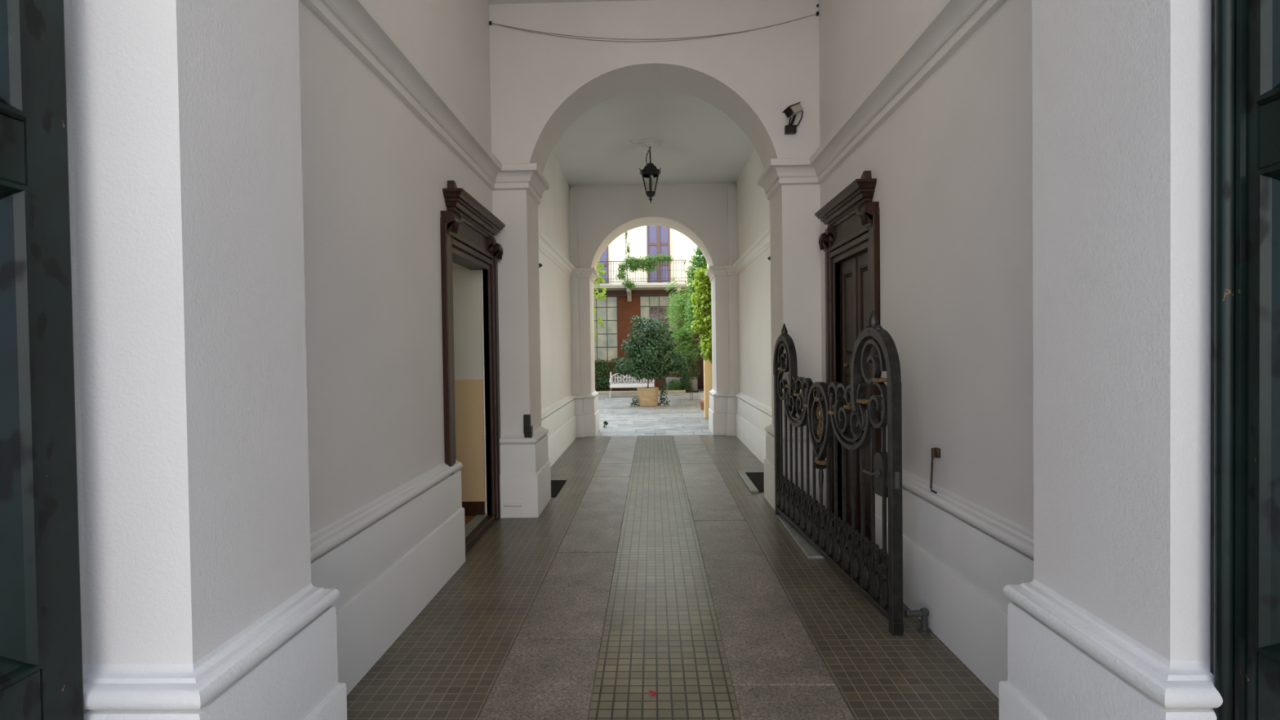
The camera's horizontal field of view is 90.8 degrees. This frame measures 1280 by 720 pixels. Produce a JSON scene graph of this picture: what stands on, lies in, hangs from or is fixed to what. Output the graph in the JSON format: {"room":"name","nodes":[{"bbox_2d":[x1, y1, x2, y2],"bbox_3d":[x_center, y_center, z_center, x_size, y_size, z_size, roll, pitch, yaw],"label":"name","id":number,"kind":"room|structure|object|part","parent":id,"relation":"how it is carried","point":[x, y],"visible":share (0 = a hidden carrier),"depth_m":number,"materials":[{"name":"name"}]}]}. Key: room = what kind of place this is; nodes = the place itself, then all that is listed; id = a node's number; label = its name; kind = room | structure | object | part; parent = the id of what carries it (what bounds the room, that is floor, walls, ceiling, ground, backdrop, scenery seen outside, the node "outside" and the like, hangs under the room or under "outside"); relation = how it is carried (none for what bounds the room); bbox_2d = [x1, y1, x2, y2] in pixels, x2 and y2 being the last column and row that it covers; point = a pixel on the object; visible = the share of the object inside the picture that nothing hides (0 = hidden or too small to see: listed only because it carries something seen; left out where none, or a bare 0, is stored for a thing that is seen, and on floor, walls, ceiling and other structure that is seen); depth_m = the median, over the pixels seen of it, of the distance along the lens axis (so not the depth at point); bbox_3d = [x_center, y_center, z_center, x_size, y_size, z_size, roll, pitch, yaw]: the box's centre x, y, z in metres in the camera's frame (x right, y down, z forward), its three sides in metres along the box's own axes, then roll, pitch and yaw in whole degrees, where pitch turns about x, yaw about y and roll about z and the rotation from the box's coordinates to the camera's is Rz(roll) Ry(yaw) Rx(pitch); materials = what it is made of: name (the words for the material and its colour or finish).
{"room":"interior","nodes":[
{"label":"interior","id":0,"kind":"room"},
{"bbox_2d":[297,0,572,533],"bbox_3d":[-1.476,-0.933,6.741,0.300,4.780,9.250,-1,1,1],"label":"wall","id":1,"kind":"structure","parent":0,"point":[375,175],"depth_m":3.51,"materials":[{"name":"white paint"}]},
{"bbox_2d":[82,460,465,719],"bbox_3d":[-1.218,1.128,3.092,0.410,0.775,3.145,-1,1,1],"label":"baseboard","id":2,"kind":"structure","parent":1,"relation":"attached to","point":[375,568],"depth_m":2.17,"materials":[{"name":"white paint"}]},
{"bbox_2d":[300,0,549,204],"bbox_3d":[-1.193,-1.669,4.297,0.444,0.217,4.400,-1,1,1],"label":"trim","id":3,"kind":"structure","parent":1,"relation":"attached to","point":[357,24],"depth_m":3.82,"materials":[{"name":"white paint"}]},
{"bbox_2d":[440,180,505,554],"bbox_3d":[-1.375,0.082,5.181,0.280,2.800,1.460,-1,1,1],"label":"door frame","id":4,"kind":"structure","parent":1,"relation":"in","point":[468,229],"depth_m":5.17,"materials":[{"name":"brown wood"}]},
{"bbox_3d":[-1.436,-0.907,5.155,0.185,0.220,1.240,-1,1,1],"label":"head casing","id":5,"kind":"part","parent":4,"relation":"part of","materials":[{"name":"brown wood"}]},
{"bbox_3d":[-1.321,-1.163,5.149,0.140,0.180,1.316,-1,1,1],"label":"cornice","id":6,"kind":"part","parent":4,"relation":"part of","materials":[{"name":"brown wood"}]},
{"bbox_2d":[499,390,599,517],"bbox_3d":[-1.066,1.027,9.029,0.437,0.775,6.325,-1,1,1],"label":"baseboard","id":7,"kind":"object","parent":1,"relation":"attached to","point":[526,463],"visible":0.87,"depth_m":6.13,"materials":[{"name":"white paint"}]},
{"bbox_2d":[503,502,521,506],"bbox_3d":[-1.182,1.344,5.860,0.165,0.034,0.034,-1,1,1],"label":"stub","id":8,"kind":"object","parent":7,"relation":"attached to","point":[505,504],"visible":1,"depth_m":5.85,"materials":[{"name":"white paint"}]},
{"bbox_2d":[537,228,599,282],"bbox_3d":[-1.063,-1.523,9.324,0.437,0.174,5.650,-1,1,1],"label":"trim","id":9,"kind":"structure","parent":1,"relation":"attached to","point":[546,247],"depth_m":9.84,"materials":[{"name":"white paint"}]},
{"bbox_2d":[452,267,485,514],"bbox_3d":[-2.450,0.013,5.700,2.070,2.950,0.022,-1,1,1],"label":"wall","id":10,"kind":"structure","parent":0,"point":[468,393],"depth_m":5.67,"materials":[{"name":"beige paint"}]},
{"bbox_2d":[462,501,484,515],"bbox_3d":[-2.433,1.350,5.703,2.070,0.125,0.016,-1,1,1],"label":"baseboard","id":11,"kind":"structure","parent":10,"relation":"attached to","point":[471,508],"depth_m":5.68,"materials":[{"name":"brown wood"}]},
{"bbox_2d":[464,515,475,526],"bbox_3d":[-2.480,1.462,5.036,2.000,0.075,1.520,-1,1,1],"label":"floor","id":12,"kind":"structure","parent":0,"point":[467,518],"depth_m":5.58,"materials":[{"name":"brown wood"}]},
{"bbox_2d":[346,435,611,719],"bbox_3d":[-1.123,1.498,5.550,0.991,0.050,11.600,-1,1,1],"label":"floor","id":13,"kind":"structure","parent":0,"point":[446,664],"depth_m":3.62,"materials":[{"name":"tile"}]},
{"bbox_2d":[551,480,566,497],"bbox_3d":[-1.046,1.440,7.093,0.325,0.012,0.830,-1,1,1],"label":"doormat","id":14,"kind":"object","parent":13,"relation":"on","point":[556,485],"visible":0.49,"depth_m":7.16,"materials":[{"name":"black rubber"}]},
{"bbox_2d":[487,0,648,4],"bbox_3d":[0.074,-3.362,3.343,4.000,0.150,5.000,-1,1,1],"label":"ceiling","id":15,"kind":"structure","parent":0,"point":[490,2],"depth_m":5.84,"materials":[{"name":"paint"}]},
{"bbox_2d":[63,0,1211,664],"bbox_3d":[0.074,-0.921,1.808,4.000,4.880,0.550,-1,1,1],"label":"pillars","id":16,"kind":"structure","parent":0,"point":[184,153],"depth_m":1.62,"materials":[{"name":"white paint"}]},
{"bbox_2d":[1210,0,1279,719],"bbox_3d":[1.374,-0.549,0.948,0.124,4.070,1.132,-1,1,1],"label":"door","id":17,"kind":"structure","parent":16,"relation":"in","point":[1245,229],"depth_m":1.43,"materials":[{"name":"green paint"}]},
{"bbox_3d":[1.348,-0.870,1.456,0.032,3.445,0.075,-1,1,1],"label":"edge moulding","id":18,"kind":"part","parent":17,"relation":"part of","materials":[{"name":"green paint"}]},
{"bbox_3d":[1.387,-0.549,0.941,0.060,4.070,1.115,-1,1,1],"label":"frame","id":19,"kind":"part","parent":17,"relation":"part of","materials":[{"name":"green paint"}]},
{"bbox_3d":[1.383,0.123,0.952,0.057,1.075,0.905,-1,1,1],"label":"panel","id":20,"kind":"part","parent":17,"relation":"part of","materials":[{"name":"green paint"}]},
{"bbox_3d":[1.361,-1.469,0.926,0.057,1.830,0.905,-1,1,1],"label":"panel","id":21,"kind":"part","parent":17,"relation":"part of","materials":[{"name":"grey glass"}]},
{"bbox_2d":[551,89,754,186],"bbox_3d":[0.178,-3.176,8.871,3.000,0.150,4.850,-1,1,1],"label":"ceiling","id":22,"kind":"structure","parent":0,"point":[701,144],"depth_m":9.03,"materials":[{"name":"paint"}]},
{"bbox_2d":[631,137,662,203],"bbox_3d":[0.118,-2.669,9.014,0.430,0.870,0.370,0,1,18],"label":"hanging lantern","id":23,"kind":"object","parent":22,"relation":"hanging from","point":[650,174],"visible":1,"depth_m":8.94,"materials":[{"name":"metal"}]},
{"bbox_3d":[0.107,-2.512,8.937,0.124,0.242,0.050,0,1,31],"label":"glass pane","id":24,"kind":"part","parent":23,"relation":"part of","materials":[{"name":"white"}]},
{"bbox_3d":[0.145,-2.892,9.002,0.024,0.340,0.029,0,1,39],"label":"suspension rod","id":25,"kind":"part","parent":23,"relation":"part of","materials":[{"name":"black metal"}]},
{"bbox_3d":[0.189,-2.513,8.935,0.124,0.242,0.050,-1,1,-29],"label":"glass pane","id":26,"kind":"part","parent":23,"relation":"part of","materials":[{"name":"white"}]},
{"bbox_2d":[569,182,736,393],"bbox_3d":[0.273,-1.039,11.731,4.000,4.780,0.800,-1,1,1],"label":"wall","id":27,"kind":"structure","parent":0,"point":[699,211],"depth_m":11.32,"materials":[{"name":"white paint"}]},
{"bbox_2d":[568,186,580,393],"bbox_3d":[-1.165,-0.851,11.328,0.135,4.455,0.090,-1,1,1],"label":"trim","id":28,"kind":"structure","parent":27,"relation":"attached to","point":[572,192],"depth_m":11.28,"materials":[{"name":"white paint"}]},
{"bbox_2d":[593,260,606,342],"bbox_3d":[-0.918,-1.727,12.656,0.451,2.959,1.047,-1,1,1],"label":"vine","id":29,"kind":"object","parent":27,"relation":"hanging from","point":[598,295],"visible":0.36,"depth_m":12.97,"materials":[{"name":"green plant"}]},
{"bbox_2d":[727,184,738,391],"bbox_3d":[1.667,-0.888,11.271,0.158,4.455,0.090,-1,1,1],"label":"trim","id":30,"kind":"structure","parent":27,"relation":"attached to","point":[732,189],"depth_m":11.22,"materials":[{"name":"white paint"}]},
{"bbox_2d":[488,0,822,433],"bbox_3d":[0.163,-0.945,6.183,4.000,4.780,0.600,-1,1,1],"label":"wall","id":31,"kind":"structure","parent":0,"point":[541,84],"depth_m":5.87,"materials":[{"name":"white paint"}]},
{"bbox_2d":[523,414,533,438],"bbox_3d":[-1.049,0.643,5.926,0.077,0.265,0.075,-1,1,1],"label":"intercom","id":32,"kind":"object","parent":31,"relation":"attached to","point":[527,428],"visible":0.91,"depth_m":5.90,"materials":[{"name":"black plastic"}]},
{"bbox_2d":[488,4,818,41],"bbox_3d":[0.122,-3.097,5.837,3.045,0.305,0.020,-1,1,1],"label":"cable","id":33,"kind":"object","parent":31,"relation":"attached to","point":[491,23],"visible":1,"depth_m":5.84,"materials":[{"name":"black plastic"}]},
{"bbox_2d":[782,101,803,134],"bbox_3d":[1.387,-2.218,5.728,0.175,0.266,0.246,0,1,21],"label":"security camera","id":34,"kind":"object","parent":31,"relation":"attached to","point":[793,109],"visible":1,"depth_m":5.75,"materials":[{"name":"black metal"}]},
{"bbox_3d":[1.393,-2.192,5.778,0.040,0.100,0.087,-1,1,-30],"label":"bracket arm","id":35,"kind":"part","parent":34,"relation":"part of","materials":[{"name":"black metal"}]},
{"bbox_2d":[588,435,740,719],"bbox_3d":[0.159,1.482,5.509,0.636,0.050,11.570,-1,1,1],"label":"floor","id":36,"kind":"structure","parent":0,"point":[661,633],"depth_m":3.66,"materials":[{"name":"beige tile"}]},
{"bbox_2d":[648,690,657,695],"bbox_3d":[0.057,1.494,2.833,0.038,0.013,0.028,-1,1,1],"label":"flower petal","id":37,"kind":"object","parent":36,"relation":"on","point":[651,692],"visible":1,"depth_m":2.83,"materials":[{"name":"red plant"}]},
{"bbox_2d":[477,388,854,719],"bbox_3d":[0.268,1.399,12.373,14.000,0.123,25.300,-1,1,1],"label":"floor","id":38,"kind":"structure","parent":0,"point":[766,642],"depth_m":3.81,"materials":[{"name":"grey stone"}]},
{"bbox_2d":[608,372,654,397],"bbox_3d":[-0.258,0.803,20.870,1.500,0.814,0.571,-1,1,1],"label":"garden bench","id":39,"kind":"object","parent":38,"relation":"on","point":[613,384],"visible":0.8,"depth_m":21.06,"materials":[{"name":"white paint"}]},
{"bbox_3d":[-0.258,0.862,20.842,1.440,0.070,0.470,-1,1,1],"label":"seat","id":40,"kind":"part","parent":39,"relation":"part of","materials":[{"name":"white paint"}]},
{"bbox_2d":[629,395,639,406],"bbox_3d":[-0.119,1.135,17.281,0.301,0.331,0.225,-1,1,-30],"label":"trailing plant","id":41,"kind":"object","parent":38,"relation":"on","point":[633,401],"visible":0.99,"depth_m":17.25,"materials":[{"name":"green plant"}]},
{"bbox_2d":[596,390,685,393],"bbox_3d":[-0.558,1.143,22.388,4.350,0.085,0.140,-1,1,1],"label":"kerb","id":42,"kind":"object","parent":38,"relation":"on","point":[668,391],"visible":0.56,"depth_m":22.31,"materials":[{"name":"beige stone"}]},
{"bbox_2d":[595,387,697,392],"bbox_3d":[-0.313,1.140,23.384,4.800,0.050,1.860,-1,1,1],"label":"soil","id":43,"kind":"object","parent":38,"relation":"on","point":[599,389],"visible":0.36,"depth_m":23.33,"materials":[{"name":"brown soil"}]},
{"bbox_2d":[595,358,614,391],"bbox_3d":[-1.796,0.551,22.942,1.866,1.241,0.833,-1,1,1],"label":"shrub","id":44,"kind":"object","parent":43,"relation":"on","point":[600,370],"visible":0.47,"depth_m":22.78,"materials":[{"name":"green plant"}]},
{"bbox_2d":[608,356,643,391],"bbox_3d":[-0.484,0.502,22.973,1.304,1.253,0.673,-1,1,1],"label":"shrub","id":45,"kind":"object","parent":43,"relation":"on","point":[618,357],"visible":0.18,"depth_m":22.92,"materials":[{"name":"green plant"}]},
{"bbox_2d":[666,378,682,390],"bbox_3d":[1.241,0.895,22.492,0.609,0.475,0.341,-1,1,1],"label":"shrub","id":46,"kind":"object","parent":43,"relation":"on","point":[673,386],"visible":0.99,"depth_m":22.43,"materials":[{"name":"green plant"}]},
{"bbox_2d":[671,341,690,377],"bbox_3d":[1.433,0.185,22.880,0.905,1.838,0.454,-1,1,1],"label":"shrub","id":47,"kind":"object","parent":43,"relation":"on","point":[679,372],"visible":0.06,"depth_m":22.82,"materials":[{"name":"green plant"}]},
{"bbox_2d":[666,377,697,390],"bbox_3d":[1.510,0.888,22.918,1.130,0.520,0.350,-1,1,1],"label":"block","id":48,"kind":"object","parent":43,"relation":"on","point":[694,384],"visible":0.24,"depth_m":22.74,"materials":[{"name":"grey concrete"}]},
{"bbox_2d":[678,368,693,391],"bbox_3d":[1.644,0.694,22.536,0.520,0.926,0.409,0,1,23],"label":"shrub","id":49,"kind":"object","parent":43,"relation":"on","point":[686,385],"visible":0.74,"depth_m":22.45,"materials":[{"name":"green plant"}]},
{"bbox_2d":[593,225,703,389],"bbox_3d":[-0.711,-3.339,23.916,8.700,9.000,1.500,-1,1,1],"label":"building","id":50,"kind":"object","parent":38,"relation":"on","point":[649,298],"visible":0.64,"depth_m":24.25,"materials":[{"name":"brown paint"}]},
{"bbox_2d":[595,246,608,283],"bbox_3d":[-1.654,-4.068,24.258,0.880,2.430,0.070,-1,1,1],"label":"shutter","id":51,"kind":"object","parent":50,"relation":"hanging from","point":[605,256],"depth_m":24.24,"materials":[{"name":"purple wood"}]},
{"bbox_3d":[-1.671,-1.199,24.401,1.597,2.470,0.010,-1,1,1],"label":"pane","id":52,"kind":"part","parent":50,"relation":"part of","materials":[{"name":"grey glass"}]},
{"bbox_3d":[-1.428,-3.252,23.767,6.270,0.774,1.030,-1,1,1],"label":"balcony railing","id":53,"kind":"part","parent":50,"relation":"part of","materials":[{"name":"metal"}]},
{"bbox_2d":[614,231,673,289],"bbox_3d":[0.149,-3.949,23.074,2.176,2.776,0.366,-1,1,1],"label":"vine","id":54,"kind":"object","parent":50,"relation":"attached to","point":[645,264],"visible":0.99,"depth_m":23.05,"materials":[{"name":"green plant"}]},
{"bbox_2d":[646,225,670,283],"bbox_3d":[0.711,-4.098,24.210,0.880,2.430,0.070,-1,1,1],"label":"shutter","id":55,"kind":"object","parent":50,"relation":"hanging from","point":[658,237],"depth_m":24.19,"materials":[{"name":"purple wood"}]},
{"bbox_3d":[0.747,-1.296,24.352,0.724,1.540,0.010,-1,1,1],"label":"pane","id":56,"kind":"part","parent":50,"relation":"part of","materials":[{"name":"clear glass"}]},
{"bbox_3d":[0.748,-1.231,24.353,1.457,2.470,0.010,-1,1,1],"label":"pane","id":57,"kind":"part","parent":50,"relation":"part of","materials":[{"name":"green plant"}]},
{"bbox_3d":[2.190,-0.393,24.243,0.490,2.980,0.030,-1,1,1],"label":"ground floor door","id":58,"kind":"part","parent":50,"relation":"part of","materials":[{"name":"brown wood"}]},
{"bbox_2d":[613,315,691,406],"bbox_3d":[0.306,0.004,17.378,1.973,2.505,1.230,-1,1,-24],"label":"potted tree","id":59,"kind":"object","parent":38,"relation":"on","point":[651,363],"visible":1,"depth_m":17.15,"materials":[{"name":"green plant"}]},
{"bbox_3d":[0.219,1.008,17.369,0.600,0.500,0.600,-1,1,1],"label":"pot","id":60,"kind":"part","parent":59,"relation":"part of","materials":[{"name":"ceramic"}]},
{"bbox_2d":[657,380,670,405],"bbox_3d":[0.654,0.923,17.465,0.319,0.702,0.292,0,1,45],"label":"trailing plant","id":61,"kind":"object","parent":38,"relation":"on","point":[661,398],"visible":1,"depth_m":17.43,"materials":[{"name":"green plant"}]},
{"bbox_2d":[653,424,675,429],"bbox_3d":[0.485,1.335,12.517,0.410,0.011,0.700,-1,1,1],"label":"manhole cover","id":62,"kind":"object","parent":38,"relation":"on","point":[668,426],"visible":1,"depth_m":12.47,"materials":[{"name":"stone"}]},
{"bbox_2d":[663,277,702,399],"bbox_3d":[1.307,-0.613,18.996,1.193,3.658,2.548,-1,1,1],"label":"shrub","id":63,"kind":"object","parent":38,"relation":"on","point":[688,348],"visible":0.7,"depth_m":18.68,"materials":[{"name":"green plant"}]},
{"bbox_3d":[1.504,-0.438,19.069,0.110,3.301,0.452,0,1,16],"label":"stem","id":64,"kind":"part","parent":63,"relation":"part of","materials":[{"name":"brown plant"}]},
{"bbox_2d":[684,245,706,351],"bbox_3d":[1.566,-0.932,15.638,0.960,4.401,0.870,-1,1,1],"label":"climbing shrub","id":65,"kind":"object","parent":38,"relation":"on","point":[699,260],"visible":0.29,"depth_m":15.51,"materials":[{"name":"green plant"}]},
{"bbox_2d":[698,392,703,409],"bbox_3d":[1.615,1.047,16.087,0.248,0.428,0.227,-1,1,1],"label":"flower pot","id":66,"kind":"object","parent":38,"relation":"on","point":[702,402],"visible":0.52,"depth_m":16.03,"materials":[{"name":"brown ceramic"}]},
{"bbox_3d":[1.631,1.161,16.093,0.220,0.200,0.220,-1,1,1],"label":"pot","id":67,"kind":"part","parent":66,"relation":"part of","materials":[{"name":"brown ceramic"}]},
{"bbox_2d":[703,277,712,418],"bbox_3d":[1.554,-0.306,14.119,0.255,3.200,0.300,-1,1,1],"label":"pillar","id":68,"kind":"structure","parent":38,"relation":"on","point":[708,383],"depth_m":13.98,"materials":[{"name":"beige paint"}]},
{"bbox_2d":[690,266,711,364],"bbox_3d":[1.521,-0.747,13.847,0.834,2.677,0.452,-1,1,1],"label":"ivy","id":69,"kind":"object","parent":68,"relation":"hanging from","point":[700,305],"visible":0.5,"depth_m":13.77,"materials":[{"name":"green plant"}]},
{"bbox_2d":[776,514,824,558],"bbox_3d":[1.309,1.435,5.210,0.140,0.022,1.180,-1,1,1],"label":"sill","id":70,"kind":"structure","parent":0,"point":[806,548],"depth_m":4.96,"materials":[{"name":"grey stone"}]},
{"bbox_2d":[699,435,999,719],"bbox_3d":[1.462,1.464,5.497,1.018,0.050,11.600,-1,1,1],"label":"floor","id":71,"kind":"structure","parent":0,"point":[878,674],"depth_m":3.31,"materials":[{"name":"brown tile"}]},
{"bbox_2d":[737,471,759,493],"bbox_3d":[1.241,1.400,7.301,0.080,0.024,1.120,-1,1,1],"label":"sill","id":72,"kind":"structure","parent":71,"relation":"on","point":[747,481],"depth_m":7.19,"materials":[{"name":"grey stone"}]},
{"bbox_2d":[745,471,764,492],"bbox_3d":[1.451,1.403,7.297,0.330,0.012,1.040,-1,1,1],"label":"doormat","id":73,"kind":"object","parent":71,"relation":"on","point":[757,478],"visible":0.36,"depth_m":7.38,"materials":[{"name":"black rubber"}]},
{"bbox_2d":[904,607,931,634],"bbox_3d":[1.510,1.411,3.425,0.135,0.125,0.068,-1,1,1],"label":"door stop","id":74,"kind":"object","parent":71,"relation":"on","point":[923,612],"visible":1,"depth_m":3.41,"materials":[{"name":"grey metal"}]},
{"bbox_3d":[1.492,1.375,3.425,0.100,0.040,0.040,-1,1,1],"label":"arm","id":75,"kind":"part","parent":74,"relation":"part of","materials":[{"name":"grey metal"}]},
{"bbox_3d":[1.543,1.410,3.424,0.070,0.125,0.068,-1,1,1],"label":"post","id":76,"kind":"part","parent":74,"relation":"part of","materials":[{"name":"grey metal"}]},
{"bbox_2d":[736,0,1033,530],"bbox_3d":[1.808,-0.976,6.675,0.310,4.780,9.250,-1,1,1],"label":"wall","id":77,"kind":"structure","parent":0,"point":[952,166],"depth_m":3.35,"materials":[{"name":"white paint"}]},
{"bbox_2d":[705,226,769,280],"bbox_3d":[1.449,-1.556,9.273,0.497,0.174,5.650,-1,1,1],"label":"trim","id":78,"kind":"structure","parent":77,"relation":"attached to","point":[762,244],"depth_m":9.88,"materials":[{"name":"white paint"}]},
{"bbox_2d":[708,389,825,510],"bbox_3d":[1.511,0.993,8.977,0.507,0.775,6.325,-1,1,1],"label":"baseboard","id":79,"kind":"object","parent":77,"relation":"attached to","point":[737,414],"visible":0.7,"depth_m":8.83,"materials":[{"name":"white paint"}]},
{"bbox_2d":[773,310,903,635],"bbox_3d":[1.294,0.575,4.600,0.141,1.758,2.487,-1,1,-3],"label":"iron gate","id":80,"kind":"object","parent":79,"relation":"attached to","point":[877,571],"visible":1,"depth_m":3.97,"materials":[{"name":"grey metal"}]},
{"bbox_3d":[1.264,0.752,5.795,0.050,1.350,0.050,-1,1,-3],"label":"hinge post","id":81,"kind":"part","parent":80,"relation":"part of","materials":[{"name":"metal"}]},
{"bbox_3d":[1.313,0.436,4.591,0.050,0.334,0.274,-1,1,-3],"label":"medallion frame","id":82,"kind":"part","parent":80,"relation":"part of","materials":[{"name":"metal"}]},
{"bbox_2d":[813,463,826,469],"bbox_3d":[1.317,0.776,4.597,0.100,0.040,0.100,-1,1,-3],"label":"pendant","id":83,"kind":"object","parent":80,"relation":"attached to","point":[820,466],"depth_m":4.56,"materials":[{"name":"metal"}]},
{"bbox_3d":[1.313,0.444,4.591,0.050,0.569,0.464,-1,1,-3],"label":"medallion frame","id":84,"kind":"part","parent":80,"relation":"part of","materials":[{"name":"metal"}]},
{"bbox_3d":[1.326,1.388,4.604,0.040,0.035,2.355,-1,1,-3],"label":"rail","id":85,"kind":"part","parent":80,"relation":"part of","materials":[{"name":"metal"}]},
{"bbox_3d":[1.298,0.634,3.549,0.058,0.038,0.106,-1,1,-3],"label":"latch lever","id":86,"kind":"part","parent":80,"relation":"part of","materials":[{"name":"grey metal"}]},
{"bbox_3d":[1.371,0.780,3.392,0.060,1.330,0.050,-1,1,-3],"label":"lock post","id":87,"kind":"part","parent":80,"relation":"part of","materials":[{"name":"metal"}]},
{"bbox_3d":[1.370,0.641,3.364,0.024,0.090,0.004,-1,1,-2],"label":"strike plate","id":88,"kind":"part","parent":80,"relation":"part of","materials":[{"name":"grey metal"}]},
{"bbox_2d":[814,170,881,547],"bbox_3d":[1.671,0.045,4.959,0.280,2.800,1.220,-1,1,1],"label":"door","id":89,"kind":"structure","parent":77,"relation":"in","point":[851,239],"depth_m":4.96,"materials":[{"name":"brown wood"}]},
{"bbox_3d":[1.585,-1.199,4.945,0.140,0.180,1.126,-1,1,1],"label":"cornice","id":90,"kind":"part","parent":89,"relation":"part of","materials":[{"name":"brown wood"}]},
{"bbox_3d":[1.666,0.044,5.039,0.074,0.051,0.052,-1,1,1],"label":"knob","id":91,"kind":"part","parent":89,"relation":"part of","materials":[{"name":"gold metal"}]},
{"bbox_3d":[1.722,-0.374,5.168,0.032,0.690,0.249,-1,1,1],"label":"panel","id":92,"kind":"part","parent":89,"relation":"part of","materials":[{"name":"brown wood"}]},
{"bbox_3d":[1.731,0.286,5.179,0.032,0.350,0.249,-1,1,1],"label":"panel","id":93,"kind":"part","parent":89,"relation":"part of","materials":[{"name":"brown wood"}]},
{"bbox_3d":[1.706,-0.935,4.947,0.185,0.240,1.050,-1,1,1],"label":"head casing","id":94,"kind":"part","parent":89,"relation":"part of","materials":[{"name":"brown wood"}]},
{"bbox_3d":[1.739,0.910,5.189,0.032,0.660,0.249,-1,1,1],"label":"panel","id":95,"kind":"part","parent":89,"relation":"part of","materials":[{"name":"brown wood"}]},
{"bbox_3d":[1.714,-0.367,4.745,0.032,0.690,0.249,-1,1,1],"label":"panel","id":96,"kind":"part","parent":89,"relation":"part of","materials":[{"name":"brown wood"}]},
{"bbox_3d":[1.722,0.293,4.756,0.032,0.350,0.249,-1,1,1],"label":"panel","id":97,"kind":"part","parent":89,"relation":"part of","materials":[{"name":"brown wood"}]},
{"bbox_3d":[1.731,0.918,4.766,0.032,0.660,0.249,-1,1,1],"label":"panel","id":98,"kind":"part","parent":89,"relation":"part of","materials":[{"name":"brown wood"}]},
{"bbox_2d":[757,0,1007,199],"bbox_3d":[1.395,-1.703,4.245,0.478,0.217,4.400,-1,1,1],"label":"trim","id":99,"kind":"structure","parent":77,"relation":"attached to","point":[949,24],"depth_m":3.90,"materials":[{"name":"white paint"}]},
{"bbox_2d":[929,447,940,493],"bbox_3d":[1.628,0.608,3.482,0.042,0.246,0.075,-1,1,1],"label":"wall hook","id":100,"kind":"object","parent":77,"relation":"attached to","point":[935,452],"visible":1,"depth_m":3.47,"materials":[{"name":"metal"}]},
{"bbox_3d":[1.617,0.615,3.482,0.015,0.232,0.075,-1,1,1],"label":"rod","id":101,"kind":"part","parent":100,"relation":"part of","materials":[{"name":"metal"}]},
{"bbox_3d":[1.626,0.510,3.477,0.042,0.050,0.044,-1,1,1],"label":"wall plate","id":102,"kind":"part","parent":100,"relation":"part of","materials":[{"name":"metal"}]},
{"bbox_2d":[875,468,1222,719],"bbox_3d":[1.446,1.095,2.913,0.395,0.775,2.895,-1,1,1],"label":"baseboard","id":103,"kind":"structure","parent":77,"relation":"attached to","point":[1044,656],"depth_m":2.12,"materials":[{"name":"white paint"}]},
{"bbox_3d":[-1.717,-0.833,0.971,0.450,4.780,1.200,-1,1,1],"label":"wall","id":104,"kind":"structure","parent":0,"visible":0},
{"bbox_2d":[0,0,84,719],"bbox_3d":[-1.379,-0.513,0.973,0.124,4.070,1.072,-1,1,1],"label":"door","id":105,"kind":"structure","parent":104,"relation":"in","point":[42,677],"depth_m":1.41,"materials":[{"name":"green paint"}]},
{"bbox_3d":[-1.391,-1.433,0.951,0.057,1.830,0.845,-1,1,1],"label":"panel","id":106,"kind":"part","parent":105,"relation":"part of","materials":[{"name":"glass"}]},
{"bbox_3d":[-1.370,0.160,0.978,0.057,1.075,0.845,-1,1,1],"label":"panel","id":107,"kind":"part","parent":105,"relation":"part of","materials":[{"name":"glass"}]}
]}

